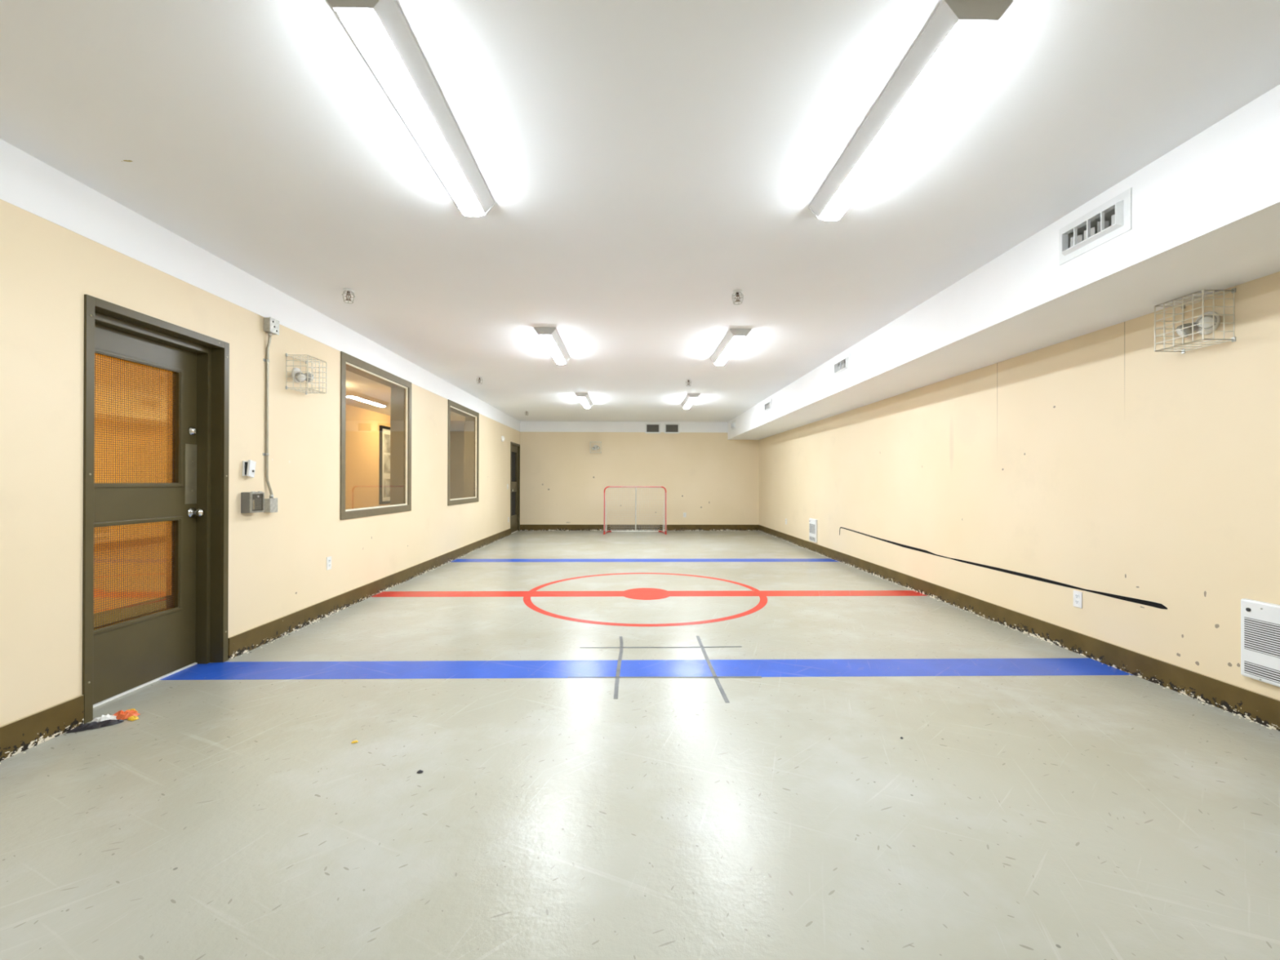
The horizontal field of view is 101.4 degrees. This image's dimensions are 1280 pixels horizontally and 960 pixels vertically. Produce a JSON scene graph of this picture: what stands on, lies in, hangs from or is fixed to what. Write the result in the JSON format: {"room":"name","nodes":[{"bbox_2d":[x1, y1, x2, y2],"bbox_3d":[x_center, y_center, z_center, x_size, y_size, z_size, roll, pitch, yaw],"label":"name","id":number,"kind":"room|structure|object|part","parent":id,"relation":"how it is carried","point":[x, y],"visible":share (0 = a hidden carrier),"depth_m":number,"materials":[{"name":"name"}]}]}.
{"room":"indoor hockey room","nodes":[
{"label":"indoor hockey room","id":0,"kind":"room"},
{"bbox_2d":[93,353,390,613],"bbox_3d":[-4.467,0.036,6.015,0.100,2.380,12.200,0,0,-1],"label":"wall","id":1,"kind":"structure","parent":0,"point":[362,425],"depth_m":4.67,"materials":[{"name":"orange paint"}]},
{"bbox_2d":[94,595,170,628],"bbox_3d":[-4.412,1.151,6.013,0.015,0.150,12.200,0,0,-1],"label":"baseboard","id":2,"kind":"structure","parent":1,"relation":"attached to","point":[165,597],"depth_m":4.49,"materials":[{"name":"brown paint"}]},
{"bbox_2d":[378,425,390,504],"bbox_3d":[-4.464,-0.260,9.396,0.035,1.352,0.880,0,0,-1],"label":"framed picture","id":3,"kind":"object","parent":1,"relation":"attached to","point":[384,431],"visible":0.39,"depth_m":9.12,"materials":[{"name":"white plastic"}]},
{"bbox_2d":[383,434,390,453],"bbox_3d":[-4.464,-0.639,9.407,0.002,0.320,0.620,0,0,-1],"label":"print","id":4,"kind":"object","parent":3,"relation":"attached to","point":[386,437],"depth_m":9.20},
{"bbox_2d":[383,454,390,473],"bbox_3d":[-4.465,-0.279,9.406,0.002,0.320,0.620,0,0,-1],"label":"print","id":5,"kind":"object","parent":3,"relation":"attached to","point":[386,457],"depth_m":9.20},
{"bbox_2d":[383,479,390,497],"bbox_3d":[-4.466,0.141,9.405,0.002,0.320,0.620,0,0,-1],"label":"print","id":6,"kind":"object","parent":3,"relation":"attached to","point":[386,482],"depth_m":9.21},
{"bbox_2d":[0,199,519,726],"bbox_3d":[-2.950,-0.121,5.694,0.200,2.700,14.500,0,0,-1],"label":"wall","id":7,"kind":"structure","parent":0,"point":[277,560],"depth_m":3.38,"materials":[{"name":"beige paint"}]},
{"bbox_2d":[0,694,84,761],"bbox_3d":[-2.746,1.140,0.530,0.015,0.150,4.172,0,0,-1],"label":"baseboard","id":8,"kind":"structure","parent":7,"relation":"attached to","point":[17,736],"depth_m":2.42,"materials":[{"name":"brown wood"}]},
{"bbox_2d":[81,293,229,724],"bbox_3d":[-2.893,0.146,3.088,0.215,2.152,0.936,0,0,-1],"label":"door","id":9,"kind":"structure","parent":7,"relation":"in","point":[122,658],"depth_m":3.24,"materials":[{"name":"brown paint"}]},
{"bbox_3d":[-2.951,0.533,3.084,0.013,0.603,0.578,0,0,-1],"label":"pane moulding","id":10,"kind":"part","parent":9,"relation":"part of","materials":[{"name":"brown paint"}]},
{"bbox_3d":[-2.949,-0.334,3.087,0.013,0.754,0.578,0,0,-1],"label":"pane moulding","id":11,"kind":"part","parent":9,"relation":"part of","materials":[{"name":"brown paint"}]},
{"bbox_3d":[-2.920,0.215,3.451,0.075,0.068,0.068,0,0,-1],"label":"knob","id":12,"kind":"part","parent":9,"relation":"part of","materials":[{"name":"silver metal"}]},
{"bbox_2d":[242,459,256,477],"bbox_3d":[-2.788,-0.080,3.739,0.048,0.126,0.091,0,0,-1],"label":"thermostat","id":13,"kind":"object","parent":7,"relation":"attached to","point":[248,467],"visible":1,"depth_m":3.71,"materials":[{"name":"white plastic"}]},
{"bbox_3d":[-2.806,-0.081,3.729,0.012,0.107,0.066,0,0,-1],"label":"plate","id":14,"kind":"part","parent":13,"relation":"part of","materials":[{"name":"white plastic"}]},
{"bbox_2d":[240,491,264,513],"bbox_3d":[-2.776,0.158,3.751,0.074,0.151,0.135,0,0,-1],"label":"switch","id":15,"kind":"object","parent":7,"relation":"attached to","point":[252,501],"visible":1,"depth_m":3.70,"materials":[{"name":"grey plastic"}]},
{"bbox_3d":[-2.746,0.174,3.714,0.007,0.072,0.020,0,0,-1],"label":"switch lever","id":16,"kind":"part","parent":15,"relation":"part of","materials":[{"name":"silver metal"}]},
{"bbox_3d":[-2.752,0.160,3.752,0.003,0.122,0.113,0,0,-1],"label":"panel","id":17,"kind":"part","parent":15,"relation":"part of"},
{"bbox_2d":[0,138,519,431],"bbox_3d":[-2.846,-1.341,5.700,0.003,0.260,14.500,0,0,-1],"label":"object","id":18,"kind":"structure","parent":7,"relation":"attached to","point":[28,183],"depth_m":3.16,"materials":[{"name":"white paint"}]},
{"bbox_2d":[262,332,273,497],"bbox_3d":[-2.796,-0.485,3.939,0.040,1.246,0.072,0,0,-1],"label":"conduit","id":19,"kind":"object","parent":7,"relation":"attached to","point":[266,454],"visible":0.98,"depth_m":3.93,"materials":[{"name":"metal"}]},
{"bbox_2d":[263,497,277,512],"bbox_3d":[-2.792,0.191,3.952,0.050,0.108,0.086,0,0,-1],"label":"switch box","id":20,"kind":"object","parent":7,"relation":"attached to","point":[270,504],"visible":0.95,"depth_m":3.92,"materials":[{"name":"metal"}]},
{"bbox_3d":[-2.769,0.191,3.953,0.004,0.108,0.086,0,0,-1],"label":"plate","id":21,"kind":"part","parent":20,"relation":"part of","materials":[{"name":"metal"}]},
{"bbox_2d":[263,316,279,335],"bbox_3d":[-2.786,-1.161,3.954,0.056,0.110,0.104,0,0,-1],"label":"junction box","id":22,"kind":"object","parent":7,"relation":"attached to","point":[270,324],"visible":1,"depth_m":3.92,"materials":[{"name":"metal"}]},
{"bbox_3d":[-2.765,-1.160,3.954,0.006,0.110,0.104,0,0,-1],"label":"plate","id":23,"kind":"part","parent":22,"relation":"part of","materials":[{"name":"metal"}]},
{"bbox_2d":[291,367,314,382],"bbox_3d":[-2.768,-0.856,4.293,0.106,0.128,0.197,0,0,-1],"label":"emergency light","id":24,"kind":"object","parent":7,"relation":"attached to","point":[296,371],"visible":0.8,"depth_m":4.24,"materials":[{"name":"white plastic"}]},
{"bbox_3d":[-2.798,-0.858,4.292,0.047,0.124,0.124,0,0,-1],"label":"plate","id":25,"kind":"part","parent":24,"relation":"part of","materials":[{"name":"white plastic"}]},
{"bbox_2d":[285,353,326,395],"bbox_3d":[-2.735,-0.862,4.293,0.174,0.284,0.271,0,0,-1],"label":"wire cage","id":26,"kind":"object","parent":7,"relation":"attached to","point":[307,361],"visible":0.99,"depth_m":4.27,"materials":[{"name":"metal"}]},
{"bbox_2d":[326,555,331,569],"bbox_3d":[-2.829,0.755,4.756,0.009,0.116,0.072,0,0,-1],"label":"wall outlet","id":27,"kind":"object","parent":7,"relation":"attached to","point":[328,558],"visible":1,"depth_m":4.75,"materials":[{"name":"white plastic"}]},
{"bbox_2d":[227,528,511,659],"bbox_3d":[-2.885,1.160,7.739,0.015,0.150,8.357,0,0,-1],"label":"baseboard","id":28,"kind":"structure","parent":7,"relation":"attached to","point":[242,642],"depth_m":4.80,"materials":[{"name":"brown wood"}]},
{"bbox_2d":[339,351,411,519],"bbox_3d":[-2.950,-0.417,5.728,0.224,1.592,1.580,0,0,-1],"label":"window","id":29,"kind":"structure","parent":7,"relation":"in","point":[401,388],"depth_m":6.43,"materials":[{"name":"paint"}]},
{"bbox_2d":[447,399,479,506],"bbox_3d":[-3.006,-0.409,8.624,0.224,1.592,1.574,0,0,-1],"label":"window","id":30,"kind":"structure","parent":7,"relation":"in","point":[472,417],"depth_m":9.33,"materials":[{"name":"paint"}]},
{"bbox_2d":[510,441,519,533],"bbox_3d":[-3.061,0.187,12.423,0.240,2.120,0.970,0,0,-1],"label":"door","id":31,"kind":"structure","parent":7,"relation":"in","point":[515,447],"depth_m":12.63,"materials":[{"name":"brown paint"}]},
{"bbox_3d":[-3.016,0.558,12.425,0.013,0.603,0.612,0,0,-1],"label":"pane moulding","id":32,"kind":"part","parent":31,"relation":"part of","materials":[{"name":"brown paint"}]},
{"bbox_3d":[-3.014,-0.309,12.427,0.013,0.754,0.612,0,0,-1],"label":"pane moulding","id":33,"kind":"part","parent":31,"relation":"part of","materials":[{"name":"brown paint"}]},
{"bbox_2d":[390,396,391,474],"bbox_3d":[-3.272,0.043,7.298,0.380,2.380,0.120,0,0,-1],"label":"wall","id":34,"kind":"structure","parent":0,"point":[390,397],"depth_m":7.24,"materials":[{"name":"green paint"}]},
{"bbox_2d":[346,369,465,431],"bbox_3d":[-3.784,-1.212,6.031,1.460,0.120,12.200,0,0,-1],"label":"ceiling","id":35,"kind":"structure","parent":0,"point":[362,392],"depth_m":7.26,"materials":[{"name":"white paint"}]},
{"bbox_2d":[449,431,464,498],"bbox_3d":[-3.906,0.069,12.177,1.460,2.650,0.100,0,0,-1],"label":"wall","id":36,"kind":"structure","parent":0,"point":[456,437],"depth_m":12.12,"materials":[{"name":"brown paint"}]},
{"bbox_2d":[463,422,465,497],"bbox_3d":[-3.333,0.051,10.498,0.380,2.380,0.120,0,0,-1],"label":"wall","id":37,"kind":"structure","parent":0,"point":[464,423],"depth_m":10.44,"materials":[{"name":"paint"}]},
{"bbox_2d":[520,431,759,524],"bbox_3d":[-0.023,-0.095,13.102,6.340,2.700,0.200,0,0,-1],"label":"wall","id":38,"kind":"structure","parent":0,"point":[710,477],"depth_m":13.00,"materials":[{"name":"beige paint"}]},
{"bbox_2d":[590,441,601,453],"bbox_3d":[-1.115,-0.808,12.896,0.271,0.284,0.174,0,0,-1],"label":"wire cage","id":39,"kind":"object","parent":38,"relation":"attached to","point":[592,446],"visible":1,"depth_m":12.92,"materials":[{"name":"metal"}]},
{"bbox_2d":[592,444,599,449],"bbox_3d":[-1.116,-0.801,12.930,0.197,0.128,0.106,0,0,-1],"label":"emergency light","id":40,"kind":"object","parent":38,"relation":"attached to","point":[593,448],"visible":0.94,"depth_m":12.93,"materials":[{"name":"white plastic"}]},
{"bbox_2d":[520,421,727,432],"bbox_3d":[-0.414,-1.316,12.996,5.142,0.260,0.003,0,0,-1],"label":"trim","id":41,"kind":"structure","parent":38,"relation":"attached to","point":[525,426],"depth_m":12.99,"materials":[{"name":"white paint"}]},
{"bbox_2d":[520,524,758,530],"bbox_3d":[-0.029,1.180,12.991,5.921,0.150,0.015,0,0,-1],"label":"baseboard","id":42,"kind":"structure","parent":38,"relation":"attached to","point":[522,527],"depth_m":12.98,"materials":[{"name":"brown wood"}]},
{"bbox_2d":[644,423,660,433],"bbox_3d":[0.293,-1.282,13.002,0.380,0.244,0.012,0,0,-1],"label":"air vent","id":43,"kind":"object","parent":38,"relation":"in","point":[649,428],"visible":1,"depth_m":13.00,"materials":[{"name":"white metal"}]},
{"bbox_2d":[664,423,679,433],"bbox_3d":[0.770,-1.281,13.012,0.380,0.244,0.012,0,0,-1],"label":"air vent","id":44,"kind":"object","parent":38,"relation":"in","point":[668,428],"visible":1,"depth_m":13.01,"materials":[{"name":"white metal"}]},
{"bbox_2d":[0,530,1279,959],"bbox_3d":[0.116,1.310,5.750,6.340,0.152,14.900,0,0,-1],"label":"floor","id":45,"kind":"structure","parent":0,"point":[1037,799],"depth_m":2.09,"materials":[{"name":"paint"}]},
{"bbox_2d":[66,708,140,733],"bbox_3d":[-2.697,1.200,2.637,0.259,0.042,0.134,0,0,-39],"label":"wrapper","id":46,"kind":"object","parent":45,"relation":"on","point":[131,714],"visible":1,"depth_m":2.63,"materials":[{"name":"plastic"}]},
{"bbox_2d":[613,635,623,698],"bbox_3d":[-0.145,1.228,3.530,0.040,0.002,1.181,0,0,-1],"label":"tape","id":47,"kind":"object","parent":45,"relation":"on","point":[619,664],"visible":1,"depth_m":3.39,"materials":[{"name":"grey plastic"}]},
{"bbox_2d":[603,485,666,534],"bbox_3d":[-0.140,0.693,12.332,1.462,1.117,0.631,0,0,-1],"label":"goal","id":48,"kind":"object","parent":45,"relation":"on","point":[610,486],"visible":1,"depth_m":12.37,"materials":[{"name":"red paint"}]},
{"bbox_2d":[0,530,1271,764],"bbox_3d":[0.090,1.237,7.097,5.909,0.004,11.777,0,0,-1],"label":"chips","id":49,"kind":"object","parent":45,"relation":"on","point":[1270,728],"visible":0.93,"depth_m":4.14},
{"bbox_2d":[579,646,742,648],"bbox_3d":[0.149,1.230,3.856,1.192,0.002,0.027,0,0,-1],"label":"tape","id":50,"kind":"object","parent":45,"relation":"on","point":[617,646],"visible":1,"depth_m":3.86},
{"bbox_2d":[567,675,761,677],"bbox_3d":[0.148,1.228,3.264,1.208,0.002,0.022,0,0,-1],"label":"tape","id":51,"kind":"object","parent":45,"relation":"on","point":[734,676],"visible":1,"depth_m":3.26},
{"bbox_2d":[696,635,729,702],"bbox_3d":[0.460,1.229,3.514,0.029,0.002,1.245,0,0,-1],"label":"tape","id":52,"kind":"object","parent":45,"relation":"on","point":[718,684],"visible":1,"depth_m":3.35,"materials":[{"name":"grey plastic"}]},
{"bbox_2d":[0,0,1279,422],"bbox_3d":[0.122,-1.539,5.758,6.340,0.150,14.900,0,0,-1],"label":"ceiling","id":53,"kind":"structure","parent":0,"point":[643,164],"depth_m":2.33,"materials":[{"name":"white paint"}]},
{"bbox_2d":[342,288,355,303],"bbox_3d":[-2.266,-1.426,4.061,0.091,0.096,0.091,0,0,-1],"label":"sprinkler head","id":54,"kind":"object","parent":53,"relation":"attached to","point":[348,291],"visible":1,"depth_m":4.05},
{"bbox_2d":[325,0,494,216],"bbox_3d":[-0.871,-1.431,2.172,0.212,0.090,1.220,0,0,-1],"label":"strip light","id":55,"kind":"object","parent":53,"relation":"attached to","point":[378,29],"visible":1,"depth_m":1.91,"materials":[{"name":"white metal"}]},
{"bbox_2d":[476,376,482,383],"bbox_3d":[-2.291,-1.417,7.441,0.091,0.096,0.091,0,0,-1],"label":"sprinkler head","id":56,"kind":"object","parent":53,"relation":"attached to","point":[479,377],"visible":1,"depth_m":7.43},
{"bbox_2d":[533,327,570,364],"bbox_3d":[-0.938,-1.422,5.652,0.212,0.090,1.220,0,0,-1],"label":"strip light","id":57,"kind":"object","parent":53,"relation":"attached to","point":[550,337],"visible":1,"depth_m":5.40,"materials":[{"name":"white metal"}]},
{"bbox_2d":[574,392,592,408],"bbox_3d":[-1.010,-1.412,9.396,0.212,0.090,1.220,0,0,-1],"label":"strip light","id":58,"kind":"object","parent":53,"relation":"attached to","point":[584,397],"visible":1,"depth_m":9.10,"materials":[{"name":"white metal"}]},
{"bbox_2d":[685,378,691,386],"bbox_3d":[0.688,-1.410,7.588,0.091,0.096,0.091,0,0,-1],"label":"sprinkler head","id":59,"kind":"object","parent":53,"relation":"attached to","point":[687,380],"visible":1,"depth_m":7.59},
{"bbox_2d":[680,393,700,408],"bbox_3d":[0.879,-1.408,9.432,0.212,0.090,1.220,0,0,-1],"label":"strip light","id":60,"kind":"object","parent":53,"relation":"attached to","point":[690,398],"visible":1,"depth_m":9.14,"materials":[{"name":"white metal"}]},
{"bbox_2d":[710,328,751,365],"bbox_3d":[0.952,-1.418,5.688,0.212,0.090,1.220,0,0,-1],"label":"strip light","id":61,"kind":"object","parent":53,"relation":"attached to","point":[733,338],"visible":1,"depth_m":5.44,"materials":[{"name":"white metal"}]},
{"bbox_2d":[731,288,743,304],"bbox_3d":[0.750,-1.419,4.069,0.091,0.096,0.091,0,0,-1],"label":"sprinkler head","id":62,"kind":"object","parent":53,"relation":"attached to","point":[737,291],"visible":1,"depth_m":4.06},
{"bbox_2d":[808,0,1013,220],"bbox_3d":[1.019,-1.427,2.209,0.212,0.090,1.220,0,0,-1],"label":"strip light","id":63,"kind":"object","parent":53,"relation":"attached to","point":[956,28],"visible":1,"depth_m":1.90,"materials":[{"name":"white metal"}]},
{"bbox_2d":[727,84,1279,439],"bbox_3d":[2.302,-1.241,5.799,0.012,0.437,14.500,0,0,-1],"label":"bulkhead","id":64,"kind":"structure","parent":53,"relation":"attached to","point":[1228,173],"depth_m":2.69,"materials":[{"name":"white paint"}]},
{"bbox_2d":[731,420,735,430],"bbox_3d":[2.265,-1.279,12.259,0.254,0.200,0.420,0,0,-1],"label":"air vent","id":65,"kind":"object","parent":64,"relation":"attached to","point":[733,424],"visible":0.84,"depth_m":12.17,"materials":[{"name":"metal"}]},
{"bbox_2d":[764,398,772,413],"bbox_3d":[2.325,-1.287,9.160,0.254,0.200,0.420,0,0,-1],"label":"air vent","id":66,"kind":"object","parent":64,"relation":"attached to","point":[768,405],"visible":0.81,"depth_m":9.09,"materials":[{"name":"metal"}]},
{"bbox_2d":[834,352,850,378],"bbox_3d":[2.386,-1.296,5.961,0.254,0.200,0.420,0,0,-1],"label":"air vent","id":67,"kind":"object","parent":64,"relation":"attached to","point":[842,366],"visible":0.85,"depth_m":5.94,"materials":[{"name":"metal"}]},
{"bbox_2d":[1059,187,1132,265],"bbox_3d":[2.449,-1.304,2.731,0.254,0.200,0.420,0,0,-1],"label":"air vent","id":68,"kind":"object","parent":64,"relation":"attached to","point":[1112,219],"visible":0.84,"depth_m":2.70,"materials":[{"name":"white metal"}]},
{"bbox_2d":[759,271,1279,700],"bbox_3d":[3.189,-0.107,5.813,0.200,2.700,14.500,0,0,-1],"label":"wall","id":69,"kind":"structure","parent":0,"point":[1102,460],"depth_m":3.64,"materials":[{"name":"beige paint"}]},
{"bbox_2d":[808,518,817,542],"bbox_3d":[3.002,0.876,9.147,0.041,0.400,0.325,0,0,-1],"label":"wall heater","id":70,"kind":"object","parent":69,"relation":"attached to","point":[812,522],"visible":1,"depth_m":9.08,"materials":[{"name":"white metal"}]},
{"bbox_2d":[808,523,814,533],"bbox_3d":[2.987,0.850,9.147,0.004,0.163,0.281,0,0,-1],"label":"grille","id":71,"kind":"object","parent":70,"relation":"attached to","point":[811,526],"depth_m":9.16,"materials":[{"name":"white metal"}]},
{"bbox_2d":[808,536,814,541],"bbox_3d":[2.986,1.024,9.147,0.004,0.060,0.281,0,0,-1],"label":"grille","id":72,"kind":"object","parent":70,"relation":"attached to","point":[811,538],"depth_m":9.16,"materials":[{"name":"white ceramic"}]},
{"bbox_2d":[839,527,1167,608],"bbox_3d":[3.090,0.773,5.580,0.001,0.129,4.914,0,0,-1],"label":"tape strip","id":73,"kind":"object","parent":69,"relation":"attached to","point":[1157,605],"visible":1,"depth_m":4.13,"materials":[{"name":"black plastic"}]},
{"bbox_2d":[728,203,1279,439],"bbox_3d":[2.699,-1.028,5.806,0.783,0.014,14.500,0,0,-1],"label":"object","id":74,"kind":"structure","parent":69,"relation":"attached to","point":[1247,249],"depth_m":3.15,"materials":[{"name":"white paint"}]},
{"bbox_2d":[758,524,1279,731],"bbox_3d":[3.078,1.167,5.807,0.015,0.150,14.500,0,0,-1],"label":"baseboard","id":75,"kind":"structure","parent":69,"relation":"attached to","point":[1263,709],"depth_m":3.57,"materials":[{"name":"brown wood"}]},
{"bbox_2d":[1073,590,1082,608],"bbox_3d":[3.122,0.852,3.749,0.009,0.116,0.072,0,0,-1],"label":"wall outlet","id":76,"kind":"object","parent":69,"relation":"attached to","point":[1077,596],"visible":1,"depth_m":3.74,"materials":[{"name":"white plastic"}]},
{"bbox_2d":[1154,287,1235,353],"bbox_3d":[3.060,-0.875,2.907,0.174,0.284,0.271,0,0,-1],"label":"wire cage","id":77,"kind":"object","parent":69,"relation":"attached to","point":[1183,305],"visible":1,"depth_m":2.88,"materials":[{"name":"metal"}]},
{"bbox_2d":[1176,311,1220,337],"bbox_3d":[3.093,-0.869,2.908,0.106,0.128,0.197,0,0,-1],"label":"emergency light","id":78,"kind":"object","parent":69,"relation":"attached to","point":[1207,318],"visible":0.78,"depth_m":2.88,"materials":[{"name":"white plastic"}]},
{"bbox_3d":[3.123,-0.870,2.908,0.047,0.124,0.124,0,0,-1],"label":"plate","id":79,"kind":"part","parent":78,"relation":"part of","materials":[{"name":"white plastic"}]},
{"bbox_2d":[1240,598,1279,687],"bbox_3d":[3.129,0.814,2.563,0.041,0.400,0.325,0,0,-1],"label":"wall heater","id":80,"kind":"object","parent":69,"relation":"attached to","point":[1260,620],"visible":1,"depth_m":2.63,"materials":[{"name":"white metal"}]},
{"bbox_2d":[1244,617,1279,657],"bbox_3d":[3.115,0.787,2.562,0.002,0.163,0.281,0,0,-1],"label":"grille","id":81,"kind":"object","parent":80,"relation":"attached to","point":[1261,634],"depth_m":2.63,"materials":[{"name":"white metal"}]},
{"bbox_2d":[1244,660,1279,683],"bbox_3d":[3.115,0.962,2.562,0.002,0.060,0.281,0,0,-1],"label":"grille","id":82,"kind":"object","parent":80,"relation":"attached to","point":[1255,669],"depth_m":2.63,"materials":[{"name":"white metal"}]}
]}

